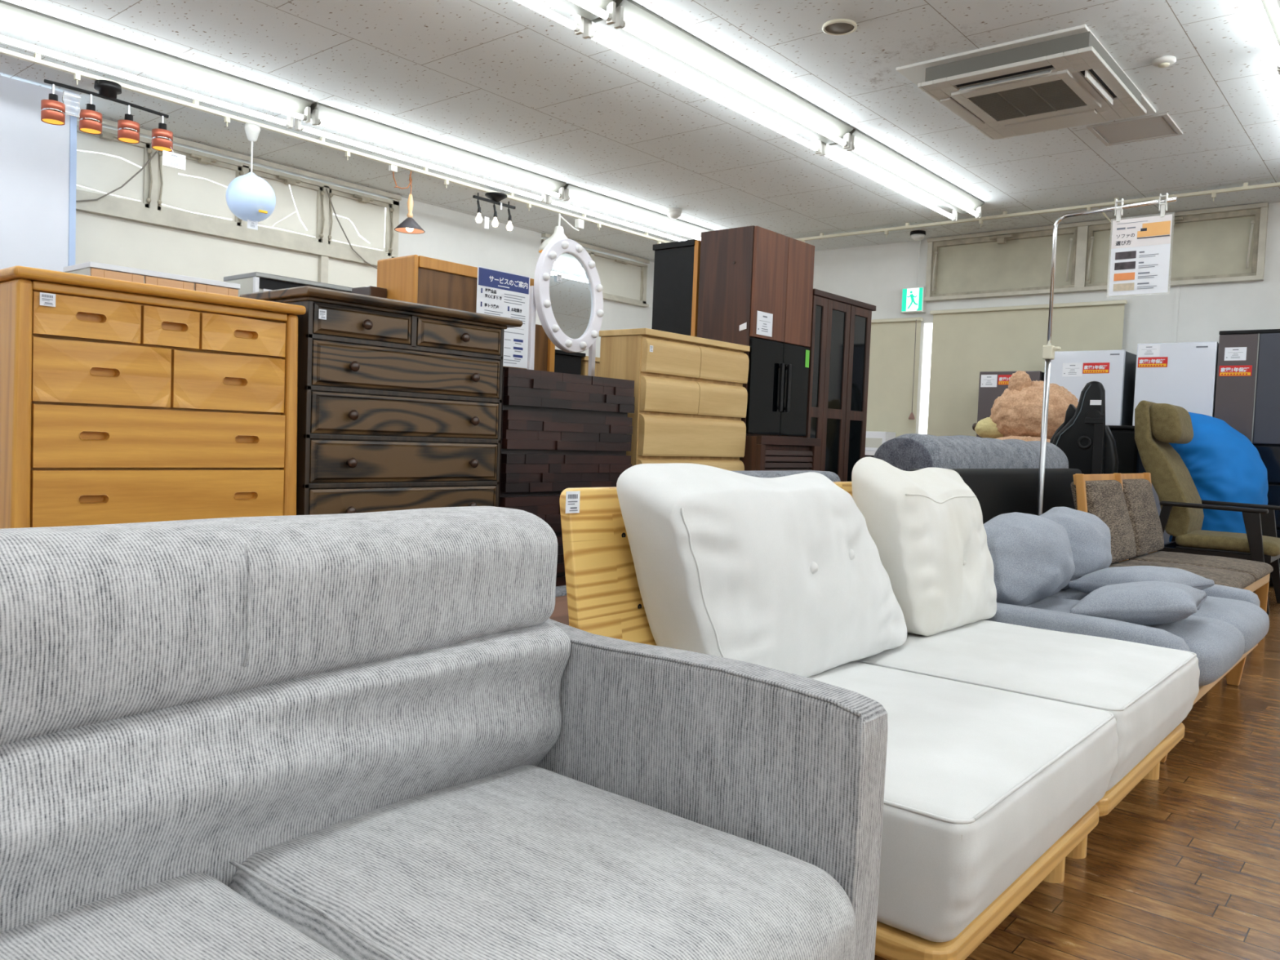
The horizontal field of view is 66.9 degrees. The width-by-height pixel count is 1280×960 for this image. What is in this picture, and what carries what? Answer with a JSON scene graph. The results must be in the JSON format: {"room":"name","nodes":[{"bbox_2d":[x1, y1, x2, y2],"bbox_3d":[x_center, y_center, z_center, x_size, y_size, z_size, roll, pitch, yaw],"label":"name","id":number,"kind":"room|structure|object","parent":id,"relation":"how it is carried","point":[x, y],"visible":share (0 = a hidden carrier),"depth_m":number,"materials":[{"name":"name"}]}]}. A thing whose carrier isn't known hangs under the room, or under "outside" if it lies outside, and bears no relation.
{"room":"store","nodes":[
{"label":"store","id":0,"kind":"room"},
{"bbox_2d":[0,75,76,271],"bbox_3d":[-5.113,-1.006,5.179,0.060,3.160,3.815,4,3,40],"label":"wall partition","id":1,"kind":"structure","parent":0,"point":[38,158],"depth_m":6.39,"materials":[{"name":"blue"}]},
{"bbox_2d":[398,197,654,357],"bbox_3d":[-4.230,-1.067,7.069,0.150,3.180,14.650,4,3,40],"label":"wall","id":2,"kind":"structure","parent":0,"point":[449,235],"depth_m":9.99,"materials":[{"name":"paint"}]},
{"bbox_2d":[75,117,401,288],"bbox_3d":[-3.464,-1.519,7.805,0.130,2.275,3.570,4,3,40],"label":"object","id":3,"kind":"structure","parent":2,"relation":"in","point":[166,219],"depth_m":7.81,"materials":[{"name":"paint"}]},
{"bbox_2d":[75,151,157,201],"bbox_3d":[-3.916,-2.249,7.127,0.012,0.508,0.705,4,3,40],"label":"wire","id":4,"kind":"object","parent":3,"relation":"attached to","point":[156,152],"visible":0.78,"depth_m":7.21,"materials":[{"name":"brown"}]},
{"bbox_2d":[325,188,377,268],"bbox_3d":[-2.504,-2.225,8.823,0.012,0.677,0.826,4,3,40],"label":"wire","id":5,"kind":"object","parent":3,"relation":"attached to","point":[360,256],"visible":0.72,"depth_m":8.65,"materials":[{"name":"brown"}]},
{"bbox_2d":[541,233,649,307],"bbox_3d":[-0.503,-2.412,11.275,0.130,0.575,1.790,4,3,40],"label":"window","id":6,"kind":"structure","parent":2,"relation":"in","point":[623,277],"depth_m":11.61,"materials":[{"name":"glass"}]},
{"bbox_2d":[0,0,1279,262],"bbox_3d":[0.905,-2.317,2.635,13.850,0.100,14.850,4,3,40],"label":"ceiling","id":7,"kind":"structure","parent":0,"point":[504,81],"depth_m":6.29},
{"bbox_2d":[0,0,312,128],"bbox_3d":[-3.099,-2.486,5.709,0.300,0.140,2.410,4,3,40],"label":"fluorescent fixture","id":8,"kind":"object","parent":7,"relation":"attached to","point":[15,19],"visible":1,"depth_m":5.78,"materials":[{"name":"white metal"}]},
{"bbox_2d":[0,47,671,244],"bbox_3d":[-2.731,-2.542,7.004,0.036,0.115,9.700,4,3,40],"label":"rail","id":9,"kind":"object","parent":7,"relation":"attached to","point":[37,60],"visible":0.94,"depth_m":7.17,"materials":[{"name":"white metal"}]},
{"bbox_2d":[40,79,186,169],"bbox_3d":[-3.384,-2.313,6.243,0.156,0.445,0.849,4,3,40],"label":"track light","id":10,"kind":"object","parent":9,"relation":"hanging from","point":[53,112],"visible":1,"depth_m":6.15,"materials":[{"name":"black plastic"}]},
{"bbox_2d":[167,155,182,166],"bbox_3d":[-3.112,-2.138,6.474,0.001,0.064,0.105,4,3,40],"label":"print","id":11,"kind":"object","parent":10,"relation":"attached to","point":[171,155],"depth_m":6.48},
{"bbox_2d":[226,123,275,230],"bbox_3d":[-2.792,-2.175,6.962,0.340,0.741,0.336,4,3,40],"label":"globe pendant","id":12,"kind":"object","parent":9,"relation":"hanging from","point":[250,197],"visible":1,"depth_m":6.87,"materials":[{"name":"glass"}]},
{"bbox_2d":[388,164,425,234],"bbox_3d":[-1.928,-2.307,7.988,0.250,0.502,0.335,4,3,40],"label":"cone pendant","id":13,"kind":"object","parent":9,"relation":"hanging from","point":[409,225],"visible":1,"depth_m":8.00,"materials":[{"name":"brown"}]},
{"bbox_2d":[472,191,515,231],"bbox_3d":[-1.311,-2.405,8.719,0.200,0.326,0.490,4,3,40],"label":"ceiling light","id":14,"kind":"object","parent":9,"relation":"hanging from","point":[495,197],"visible":1,"depth_m":8.68,"materials":[{"name":"black"}]},
{"bbox_2d":[537,213,583,253],"bbox_3d":[-0.743,-2.383,9.403,0.384,0.375,0.512,4,3,40],"label":"bell pendant","id":15,"kind":"object","parent":9,"relation":"hanging from","point":[558,233],"visible":0.5,"depth_m":9.31,"materials":[{"name":"white plastic"}]},
{"bbox_2d":[294,102,565,202],"bbox_3d":[-1.532,-2.510,7.586,0.300,0.140,2.410,4,3,40],"label":"fluorescent fixture","id":16,"kind":"object","parent":7,"relation":"attached to","point":[321,114],"visible":0.92,"depth_m":7.36,"materials":[{"name":"white metal"}]},
{"bbox_2d":[311,109,321,125],"bbox_3d":[-2.206,-2.472,6.612,0.044,0.100,0.050,4,3,40],"label":"socket","id":17,"kind":"object","parent":16,"relation":"attached to","point":[316,113],"depth_m":6.60,"materials":[{"name":"grey"}]},
{"bbox_2d":[514,0,616,35],"bbox_3d":[-0.991,-2.327,3.951,0.300,0.140,2.410,4,3,40],"label":"fluorescent fixture","id":18,"kind":"object","parent":7,"relation":"attached to","point":[590,10],"visible":1,"depth_m":4.77,"materials":[{"name":"white metal"}]},
{"bbox_2d":[573,13,583,35],"bbox_3d":[-0.318,-2.325,4.926,0.044,0.100,0.050,4,3,40],"label":"socket","id":19,"kind":"object","parent":18,"relation":"attached to","point":[578,25],"depth_m":4.92,"materials":[{"name":"grey"}]},
{"bbox_2d":[605,0,616,25],"bbox_3d":[-0.152,-2.313,4.788,0.044,0.100,0.050,4,3,40],"label":"socket","id":20,"kind":"object","parent":18,"relation":"attached to","point":[610,5],"depth_m":4.78,"materials":[{"name":"grey"}]},
{"bbox_2d":[546,183,714,241],"bbox_3d":[0.036,-2.534,9.462,0.300,0.140,2.410,4,3,40],"label":"fluorescent fixture","id":21,"kind":"object","parent":7,"relation":"attached to","point":[573,193],"visible":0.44,"depth_m":9.15,"materials":[{"name":"white metal"}]},
{"bbox_2d":[666,207,682,219],"bbox_3d":[0.326,-2.538,9.246,0.156,0.090,0.156,4,3,40],"label":"detector","id":22,"kind":"object","parent":7,"relation":"attached to","point":[674,213],"visible":1,"depth_m":9.20,"materials":[{"name":"white plastic"}]},
{"bbox_2d":[582,0,853,154],"bbox_3d":[0.577,-2.351,5.827,0.300,0.140,2.410,4,3,40],"label":"fluorescent fixture","id":23,"kind":"object","parent":7,"relation":"attached to","point":[634,23],"visible":0.96,"depth_m":5.56,"materials":[{"name":"white metal"}]},
{"bbox_2d":[582,17,594,39],"bbox_3d":[-0.263,-2.326,4.991,0.044,0.100,0.050,4,3,40],"label":"socket","id":24,"kind":"object","parent":23,"relation":"attached to","point":[588,33],"depth_m":4.97,"materials":[{"name":"grey"}]},
{"bbox_2d":[613,5,626,29],"bbox_3d":[-0.098,-2.314,4.853,0.044,0.100,0.050,4,3,40],"label":"socket","id":25,"kind":"object","parent":23,"relation":"attached to","point":[620,11],"depth_m":4.83,"materials":[{"name":"grey"}]},
{"bbox_2d":[822,18,857,35],"bbox_3d":[1.042,-2.361,5.054,0.180,0.016,0.180,4,3,40],"label":"ceiling speaker","id":26,"kind":"object","parent":7,"relation":"attached to","point":[837,26],"visible":1,"depth_m":5.04,"materials":[{"name":"beige plastic"}]},
{"bbox_2d":[819,128,984,221],"bbox_3d":[2.144,-2.375,7.704,0.300,0.140,2.410,4,3,40],"label":"fluorescent fixture","id":27,"kind":"object","parent":7,"relation":"attached to","point":[863,148],"visible":0.93,"depth_m":7.51,"materials":[{"name":"white metal"}]},
{"bbox_2d":[846,134,855,151],"bbox_3d":[1.470,-2.337,6.730,0.044,0.100,0.050,4,3,40],"label":"socket","id":28,"kind":"object","parent":27,"relation":"attached to","point":[852,148],"depth_m":6.71,"materials":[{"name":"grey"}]},
{"bbox_2d":[910,230,925,240],"bbox_3d":[2.815,-2.469,9.813,0.156,0.090,0.156,4,3,40],"label":"detector","id":29,"kind":"object","parent":7,"relation":"attached to","point":[916,235],"visible":1,"depth_m":9.76,"materials":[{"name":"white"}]},
{"bbox_2d":[896,24,1155,140],"bbox_3d":[2.374,-2.273,5.838,1.060,0.160,1.550,4,3,40],"label":"air conditioner","id":30,"kind":"object","parent":7,"relation":"attached to","point":[1066,77],"visible":1,"depth_m":5.47,"materials":[{"name":"white plastic"}]},
{"bbox_2d":[795,182,1279,242],"bbox_3d":[4.054,-2.339,8.245,6.600,0.115,0.036,4,3,40],"label":"rail","id":31,"kind":"object","parent":7,"relation":"attached to","point":[1245,187],"visible":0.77,"depth_m":8.58,"materials":[{"name":"white metal"}]},
{"bbox_2d":[1086,112,1182,146],"bbox_3d":[3.312,-2.341,6.481,0.480,0.014,0.480,4,3,40],"label":"access hatch","id":32,"kind":"object","parent":7,"relation":"attached to","point":[1151,126],"visible":1,"depth_m":6.46,"materials":[{"name":"grey"}]},
{"bbox_2d":[1151,55,1176,67],"bbox_3d":[2.883,-2.293,5.329,0.120,0.036,0.120,4,3,40],"label":"smoke detector","id":33,"kind":"object","parent":7,"relation":"attached to","point":[1165,61],"visible":1,"depth_m":5.30,"materials":[{"name":"white plastic"}]},
{"bbox_2d":[1250,0,1279,71],"bbox_3d":[2.677,-2.193,4.075,0.300,0.140,2.410,4,3,40],"label":"fluorescent fixture","id":34,"kind":"object","parent":7,"relation":"attached to","point":[1267,11],"visible":1,"depth_m":4.61,"materials":[{"name":"white metal"}]},
{"bbox_2d":[972,370,1078,442],"bbox_3d":[3.117,-0.052,7.989,0.958,1.670,0.975,4,3,40],"label":"plush bear","id":35,"kind":"object","parent":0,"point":[1016,414],"visible":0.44,"depth_m":7.68},
{"bbox_2d":[813,202,1279,433],"bbox_3d":[5.496,-0.747,8.202,13.350,3.180,0.150,4,3,40],"label":"wall","id":36,"kind":"structure","parent":0,"point":[877,275],"depth_m":8.92,"materials":[{"name":"paint"}]},
{"bbox_2d":[866,316,923,437],"bbox_3d":[2.040,-1.054,10.896,2.310,1.430,0.062,4,3,40],"label":"roller blind","id":37,"kind":"object","parent":36,"relation":"attached to","point":[892,340],"visible":0.2,"depth_m":10.35,"materials":[{"name":"fabric"}]},
{"bbox_2d":[901,286,926,313],"bbox_3d":[2.887,-1.895,10.206,0.245,0.265,0.092,4,3,40],"label":"exit sign","id":38,"kind":"object","parent":36,"relation":"attached to","point":[913,301],"visible":1,"depth_m":10.16,"materials":[{"name":"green plastic"}]},
{"bbox_2d":[919,202,1268,434],"bbox_3d":[4.132,-1.293,9.223,3.010,2.275,0.160,4,3,40],"label":"window","id":39,"kind":"structure","parent":36,"relation":"in","point":[1225,244],"depth_m":9.22,"materials":[{"name":"glass"}]},
{"bbox_2d":[927,299,1127,436],"bbox_3d":[3.712,-0.933,9.502,1.870,1.540,0.062,4,3,40],"label":"roller blind","id":40,"kind":"object","parent":39,"relation":"attached to","point":[966,343],"visible":0.46,"depth_m":9.67,"materials":[{"name":"fabric"}]},
{"bbox_2d":[874,583,1279,959],"bbox_3d":[0.780,0.958,2.781,13.850,0.100,14.850,4,3,40],"label":"floor","id":41,"kind":"structure","parent":0,"point":[1186,865],"depth_m":2.39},
{"bbox_2d":[63,261,240,296],"bbox_3d":[-2.779,-0.254,5.523,0.365,1.805,0.820,4,3,40],"label":"tall cabinet","id":42,"kind":"object","parent":41,"relation":"on","point":[90,268],"visible":0.16,"depth_m":5.30,"materials":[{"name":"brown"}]},
{"bbox_2d":[0,265,306,528],"bbox_3d":[-1.537,0.118,2.986,0.438,1.382,0.842,4,3,40],"label":"dresser","id":43,"kind":"object","parent":41,"relation":"on","point":[122,402],"visible":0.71,"depth_m":2.78,"materials":[{"name":"brown wood"}]},
{"bbox_2d":[223,271,353,297],"bbox_3d":[-2.184,-0.307,6.247,0.395,1.892,0.875,4,3,40],"label":"tall cabinet","id":44,"kind":"object","parent":41,"relation":"on","point":[255,282],"visible":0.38,"depth_m":5.87,"materials":[{"name":"grey"}]},
{"bbox_2d":[240,285,522,515],"bbox_3d":[-0.964,0.052,3.659,0.449,1.398,0.944,4,3,40],"label":"dresser","id":45,"kind":"object","parent":41,"relation":"on","point":[399,402],"visible":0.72,"depth_m":3.44,"materials":[{"name":"brown wood"}]},
{"bbox_2d":[351,285,386,298],"bbox_3d":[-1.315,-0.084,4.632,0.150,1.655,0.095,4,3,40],"label":"wooden box","id":46,"kind":"object","parent":45,"relation":"on","point":[371,291],"visible":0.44,"depth_m":4.55,"materials":[{"name":"brown wood"}]},
{"bbox_2d":[0,506,888,959],"bbox_3d":[-0.610,0.503,0.939,0.962,0.866,1.918,4,3,40],"label":"sofa","id":47,"kind":"object","parent":41,"relation":"on","point":[371,735],"visible":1,"depth_m":1.26,"materials":[{"name":"grey fabric"}]},
{"bbox_2d":[0,872,343,959],"bbox_3d":[-0.505,0.600,0.857,0.679,0.208,0.579,4,3,40],"label":"seat cushion","id":48,"kind":"object","parent":47,"relation":"on","point":[120,916],"depth_m":1.09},
{"bbox_2d":[228,764,855,959],"bbox_3d":[-0.132,0.596,1.302,0.682,0.205,0.574,4,3,40],"label":"seat cushion","id":49,"kind":"object","parent":47,"relation":"on","point":[474,862],"depth_m":1.25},
{"bbox_2d":[377,254,533,368],"bbox_3d":[-0.932,-0.153,4.885,0.305,1.800,0.774,4,3,40],"label":"tall cabinet","id":50,"kind":"object","parent":41,"relation":"on","point":[414,278],"visible":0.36,"depth_m":4.58,"materials":[{"name":"orange wood"}]},
{"bbox_2d":[475,266,529,368],"bbox_3d":[-0.683,-0.089,4.474,0.120,1.728,0.318,4,3,40],"label":"notice","id":51,"kind":"object","parent":41,"relation":"on","point":[500,293],"visible":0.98,"depth_m":4.44,"materials":[{"name":"white paper"}]},
{"bbox_2d":[484,293,524,364],"bbox_3d":[-0.626,-0.693,4.417,0.001,0.312,0.275,4,3,40],"label":"print","id":52,"kind":"object","parent":51,"relation":"attached to","point":[504,294],"depth_m":4.46},
{"bbox_2d":[533,324,555,372],"bbox_3d":[-0.794,-0.096,5.639,0.380,1.630,0.400,4,3,40],"label":"wardrobe","id":53,"kind":"object","parent":41,"relation":"on","point":[544,349],"visible":0.02,"depth_m":5.59,"materials":[{"name":"brown wood"}]},
{"bbox_2d":[548,595,568,625],"bbox_3d":[-0.263,0.633,2.853,0.500,0.462,0.930,4,3,40],"label":"coffee table","id":54,"kind":"object","parent":41,"relation":"on","point":[560,614],"visible":0.02,"depth_m":2.94,"materials":[{"name":"brown wood"}]},
{"bbox_2d":[526,238,604,376],"bbox_3d":[-0.419,-0.219,4.897,0.310,1.970,0.468,4,3,40],"label":"vanity mirror","id":55,"kind":"object","parent":41,"relation":"on","point":[566,294],"visible":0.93,"depth_m":4.80,"materials":[{"name":"white mirror"}]},
{"bbox_2d":[498,367,634,586],"bbox_3d":[-0.442,0.148,4.306,0.392,1.228,0.775,4,3,40],"label":"dresser","id":56,"kind":"object","parent":41,"relation":"on","point":[560,432],"visible":0.43,"depth_m":4.11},
{"bbox_2d":[554,349,586,374],"bbox_3d":[-0.724,-0.086,6.427,0.380,1.545,0.580,4,3,40],"label":"storage cabinet","id":57,"kind":"object","parent":41,"relation":"on","point":[564,362],"visible":0.18,"depth_m":6.39,"materials":[{"name":"black"}]},
{"bbox_2d":[580,355,599,377],"bbox_3d":[-0.369,-0.084,6.861,0.370,1.530,0.540,4,3,40],"label":"storage cabinet","id":58,"kind":"object","parent":41,"relation":"on","point":[584,361],"visible":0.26,"depth_m":6.54,"materials":[{"name":"brown wood"}]},
{"bbox_2d":[599,328,750,471],"bbox_3d":[0.169,0.014,4.950,0.299,1.465,0.875,4,3,40],"label":"dresser","id":59,"kind":"object","parent":41,"relation":"on","point":[691,397],"visible":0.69,"depth_m":4.74,"materials":[{"name":"brown wood"}]},
{"bbox_2d":[651,239,700,337],"bbox_3d":[0.348,-0.302,5.781,0.325,2.115,0.595,4,3,40],"label":"tall cabinet","id":60,"kind":"object","parent":41,"relation":"on","point":[677,264],"visible":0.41,"depth_m":5.51,"materials":[{"name":"black wood"}]},
{"bbox_2d":[555,470,840,596],"bbox_3d":[0.217,0.395,3.830,0.720,0.888,1.050,4,3,40],"label":"sofa","id":61,"kind":"object","parent":41,"relation":"on","point":[560,590],"visible":0.09,"depth_m":3.65,"materials":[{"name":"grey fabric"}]},
{"bbox_2d":[697,225,821,471],"bbox_3d":[0.672,-0.309,5.517,0.462,2.118,0.633,4,3,40],"label":"tall cabinet","id":62,"kind":"object","parent":41,"relation":"on","point":[756,282],"visible":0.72,"depth_m":5.33,"materials":[{"name":"brown wood"}]},
{"bbox_2d":[758,315,768,332],"bbox_3d":[0.674,-0.848,5.253,0.001,0.084,0.119,4,3,40],"label":"print","id":63,"kind":"object","parent":62,"relation":"attached to","point":[763,316],"depth_m":5.26},
{"bbox_2d":[559,486,1118,959],"bbox_3d":[0.472,0.480,2.194,0.917,0.883,1.020,4,3,40],"label":"sofa","id":64,"kind":"object","parent":41,"relation":"on","point":[988,792],"visible":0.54,"depth_m":1.93,"materials":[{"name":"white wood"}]},
{"bbox_2d":[568,493,577,511],"bbox_3d":[-0.143,0.048,2.064,0.001,0.036,0.031,4,3,40],"label":"print","id":65,"kind":"object","parent":64,"relation":"attached to","point":[575,495],"depth_m":2.07},
{"bbox_2d":[616,462,906,677],"bbox_3d":[0.373,0.230,2.509,0.257,0.538,1.172,4,3,40],"label":"cushion","id":66,"kind":"object","parent":64,"relation":"on","point":[788,574],"visible":0.94,"depth_m":2.22,"materials":[{"name":"white fabric"}]},
{"bbox_2d":[808,661,1118,942],"bbox_3d":[0.514,0.634,2.202,0.845,0.243,0.949,4,3,40],"label":"seat cushion","id":67,"kind":"object","parent":64,"relation":"on","point":[984,786],"depth_m":1.84,"materials":[{"name":"white fabric"}]},
{"bbox_2d":[803,288,875,481],"bbox_3d":[1.090,-0.180,6.095,0.375,1.900,0.787,4,3,40],"label":"tall cabinet","id":68,"kind":"object","parent":41,"relation":"on","point":[841,331],"visible":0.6,"depth_m":5.95,"materials":[{"name":"brown wood"}]},
{"bbox_2d":[864,450,875,457],"bbox_3d":[2.271,0.153,10.359,0.990,0.945,0.470,4,3,40],"label":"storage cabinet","id":69,"kind":"object","parent":41,"relation":"on","point":[868,453],"visible":0.02,"depth_m":9.98,"materials":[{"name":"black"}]},
{"bbox_2d":[865,431,895,450],"bbox_3d":[2.489,-0.411,10.264,0.360,0.204,0.246,4,3,40],"label":"toaster oven","id":70,"kind":"object","parent":69,"relation":"on","point":[873,440],"visible":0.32,"depth_m":10.14,"materials":[{"name":"white paint"}]},
{"bbox_2d":[873,433,1081,524],"bbox_3d":[1.735,0.284,5.506,0.850,1.075,2.570,4,3,40],"label":"sofa","id":71,"kind":"object","parent":41,"relation":"on","point":[1002,475],"visible":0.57,"depth_m":5.05,"materials":[{"name":"fabric"}]},
{"bbox_2d":[894,433,1022,468],"bbox_3d":[1.690,-0.054,5.213,0.358,0.377,1.330,4,3,40],"label":"cushion","id":72,"kind":"object","parent":71,"relation":"on","point":[912,451],"depth_m":4.84,"materials":[{"name":"grey fabric"}]},
{"bbox_2d":[1002,439,1068,468],"bbox_3d":[2.379,-0.063,6.038,0.358,0.377,0.920,4,3,40],"label":"cushion","id":73,"kind":"object","parent":71,"relation":"on","point":[1028,451],"depth_m":5.83,"materials":[{"name":"grey fabric"}]},
{"bbox_2d":[976,370,1044,437],"bbox_3d":[3.565,-0.138,9.175,0.551,1.730,0.664,4,3,40],"label":"refrigerator","id":74,"kind":"object","parent":41,"relation":"on","point":[992,384],"visible":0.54,"depth_m":8.99,"materials":[{"name":"black"}]},
{"bbox_2d":[832,481,1199,858],"bbox_3d":[1.122,0.470,2.972,0.917,0.883,0.994,4,3,40],"label":"sofa","id":75,"kind":"object","parent":41,"relation":"on","point":[1148,691],"visible":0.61,"depth_m":2.72,"materials":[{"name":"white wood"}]},
{"bbox_2d":[851,457,996,635],"bbox_3d":[0.985,0.210,3.259,0.261,0.566,0.916,4,3,40],"label":"cushion","id":76,"kind":"object","parent":75,"relation":"on","point":[926,526],"visible":0.93,"depth_m":3.01,"materials":[{"name":"beige fabric"}]},
{"bbox_2d":[860,619,1199,791],"bbox_3d":[1.134,0.625,2.944,0.845,0.242,0.956,4,3,40],"label":"seat cushion","id":77,"kind":"object","parent":75,"relation":"on","point":[1148,691],"depth_m":2.72,"materials":[{"name":"white fabric"}]},
{"bbox_2d":[1049,381,1118,474],"bbox_3d":[3.269,0.049,7.159,0.609,1.515,0.661,4,3,40],"label":"gaming chair","id":78,"kind":"object","parent":41,"relation":"on","point":[1088,444],"visible":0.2,"depth_m":6.83,"materials":[{"name":"black leather"}]},
{"bbox_2d":[1049,349,1136,426],"bbox_3d":[4.069,-0.185,8.753,0.618,1.900,0.664,4,3,40],"label":"refrigerator","id":79,"kind":"object","parent":41,"relation":"on","point":[1115,370],"visible":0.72,"depth_m":8.42,"materials":[{"name":"grey metal"}]},
{"bbox_2d":[1036,197,1177,515],"bbox_3d":[2.264,-0.251,4.881,0.660,2.239,0.220,4,3,40],"label":"sign stand","id":80,"kind":"object","parent":41,"relation":"on","point":[1048,350],"visible":0.71,"depth_m":4.99,"materials":[{"name":"silver metal"}]},
{"bbox_2d":[1106,192,1174,297],"bbox_3d":[2.441,-1.141,4.722,0.283,0.481,0.028,4,3,40],"label":"notice","id":81,"kind":"object","parent":80,"relation":"hanging from","point":[1140,255],"visible":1,"depth_m":4.72,"materials":[{"name":"paper"}]},
{"bbox_2d":[1116,220,1158,288],"bbox_3d":[2.425,-1.096,4.729,0.196,0.327,0.001,4,3,41],"label":"print","id":82,"kind":"object","parent":81,"relation":"attached to","point":[1137,241],"depth_m":4.73,"materials":[{"name":"grey"}]},
{"bbox_2d":[1137,220,1170,237],"bbox_3d":[2.482,-1.212,4.679,0.143,0.065,0.001,4,3,41],"label":"picture","id":83,"kind":"object","parent":81,"relation":"attached to","point":[1145,228],"depth_m":4.68,"materials":[{"name":"orange"}]},
{"bbox_2d":[1107,425,1146,564],"bbox_3d":[3.761,0.193,7.591,0.360,1.225,0.470,4,3,40],"label":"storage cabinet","id":84,"kind":"object","parent":41,"relation":"on","point":[1130,461],"visible":0.09,"depth_m":7.36,"materials":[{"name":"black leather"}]},
{"bbox_2d":[985,584,1269,762],"bbox_3d":[1.915,0.598,3.956,0.985,0.600,1.515,4,3,40],"label":"sofa","id":85,"kind":"object","parent":41,"relation":"on","point":[1230,623],"visible":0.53,"depth_m":3.43,"materials":[{"name":"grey fabric"}]},
{"bbox_2d":[983,511,1075,606],"bbox_3d":[1.523,0.314,3.857,0.362,0.371,0.659,4,3,40],"label":"cushion","id":86,"kind":"object","parent":85,"relation":"on","point":[1032,554],"visible":0.73,"depth_m":3.64,"materials":[{"name":"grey fabric"}]},
{"bbox_2d":[1039,506,1112,589],"bbox_3d":[1.924,0.308,4.366,0.369,0.374,0.620,4,3,40],"label":"cushion","id":87,"kind":"object","parent":85,"relation":"on","point":[1089,536],"visible":0.41,"depth_m":4.15,"materials":[{"name":"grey fabric"}]},
{"bbox_2d":[1026,596,1244,686],"bbox_3d":[1.776,0.587,3.655,0.815,0.187,0.632,4,3,40],"label":"seat cushion","id":88,"kind":"object","parent":85,"relation":"on","point":[1218,645],"depth_m":3.36,"materials":[{"name":"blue fabric"}]},
{"bbox_2d":[1069,581,1207,625],"bbox_3d":[1.807,0.446,3.500,0.396,0.164,0.425,4,3,34],"label":"throw pillow","id":89,"kind":"object","parent":85,"relation":"on","point":[1141,602],"visible":0.97,"depth_m":3.36,"materials":[{"name":"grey fabric"}]},
{"bbox_2d":[1068,565,1214,594],"bbox_3d":[2.073,0.430,4.006,0.425,0.156,0.398,0,3,-36],"label":"throw pillow","id":90,"kind":"object","parent":85,"relation":"on","point":[1088,583],"visible":0.57,"depth_m":3.92,"materials":[{"name":"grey fabric"}]},
{"bbox_2d":[1049,587,1269,653],"bbox_3d":[2.188,0.581,4.149,0.815,0.187,0.629,4,3,40],"label":"seat cushion","id":91,"kind":"object","parent":85,"relation":"on","point":[1240,609],"depth_m":3.93,"materials":[{"name":"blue fabric"}]},
{"bbox_2d":[1071,472,1273,612],"bbox_3d":[2.987,0.426,5.407,0.777,0.895,1.490,4,3,40],"label":"loveseat","id":92,"kind":"object","parent":41,"relation":"on","point":[1126,503],"visible":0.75,"depth_m":5.41,"materials":[{"name":"brown fabric"}]},
{"bbox_2d":[1071,480,1136,564],"bbox_3d":[2.554,0.224,5.319,0.204,0.443,0.695,4,3,40],"label":"cushion","id":93,"kind":"object","parent":92,"relation":"on","point":[1105,499],"depth_m":5.23,"materials":[{"name":"brown fabric"}]},
{"bbox_2d":[1122,478,1164,556],"bbox_3d":[3.013,0.217,5.868,0.204,0.443,0.675,4,3,40],"label":"cushion","id":94,"kind":"object","parent":92,"relation":"on","point":[1144,516],"depth_m":5.74,"materials":[{"name":"brown fabric"}]},
{"bbox_2d":[1109,560,1254,589],"bbox_3d":[2.815,0.500,5.105,0.645,0.088,0.715,4,3,40],"label":"seat cushion","id":95,"kind":"object","parent":92,"relation":"on","point":[1244,580],"depth_m":5.06,"materials":[{"name":"brown fabric"}]},
{"bbox_2d":[1128,551,1273,582],"bbox_3d":[3.273,0.494,5.654,0.645,0.087,0.695,4,3,40],"label":"seat cushion","id":96,"kind":"object","parent":92,"relation":"on","point":[1261,571],"depth_m":5.54,"materials":[{"name":"brown fabric"}]},
{"bbox_2d":[1132,341,1218,554],"bbox_3d":[4.607,-0.169,8.304,0.589,1.948,0.664,4,3,40],"label":"refrigerator","id":97,"kind":"object","parent":41,"relation":"on","point":[1184,375],"visible":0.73,"depth_m":8.00,"materials":[{"name":"white metal"}]},
{"bbox_2d":[1134,400,1279,614],"bbox_3d":[4.004,0.153,6.808,0.920,1.392,0.726,4,3,40],"label":"armchair","id":98,"kind":"object","parent":41,"relation":"on","point":[1157,425],"visible":0.99,"depth_m":6.74,"materials":[{"name":"green fabric"}]},
{"bbox_2d":[1149,403,1193,444],"bbox_3d":[3.816,-0.403,6.958,0.221,0.275,0.500,4,3,40],"label":"pillow","id":99,"kind":"object","parent":98,"relation":"on","point":[1168,423],"depth_m":6.79,"materials":[{"name":"green fabric"}]},
{"bbox_2d":[1174,529,1279,556],"bbox_3d":[4.111,0.429,6.722,0.615,0.115,0.580,4,3,40],"label":"seat cushion","id":100,"kind":"object","parent":98,"relation":"on","point":[1193,540],"depth_m":6.56,"materials":[{"name":"green fabric"}]},
{"bbox_2d":[1168,412,1268,542],"bbox_3d":[4.417,0.098,7.488,0.730,1.258,0.735,4,3,40],"label":"bean bag","id":101,"kind":"object","parent":41,"relation":"on","point":[1222,463],"visible":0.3,"depth_m":7.19,"materials":[{"name":"blue fabric"}]},
{"bbox_2d":[1213,328,1279,583],"bbox_3d":[5.056,-0.176,7.929,0.559,2.030,0.664,4,3,40],"label":"refrigerator","id":102,"kind":"object","parent":41,"relation":"on","point":[1247,389],"visible":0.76,"depth_m":7.65,"materials":[{"name":"black"}]},
{"bbox_2d":[1226,349,1243,358],"bbox_3d":[4.753,-1.008,7.742,0.116,0.070,0.001,4,3,40],"label":"print","id":103,"kind":"object","parent":102,"relation":"attached to","point":[1233,349],"depth_m":7.74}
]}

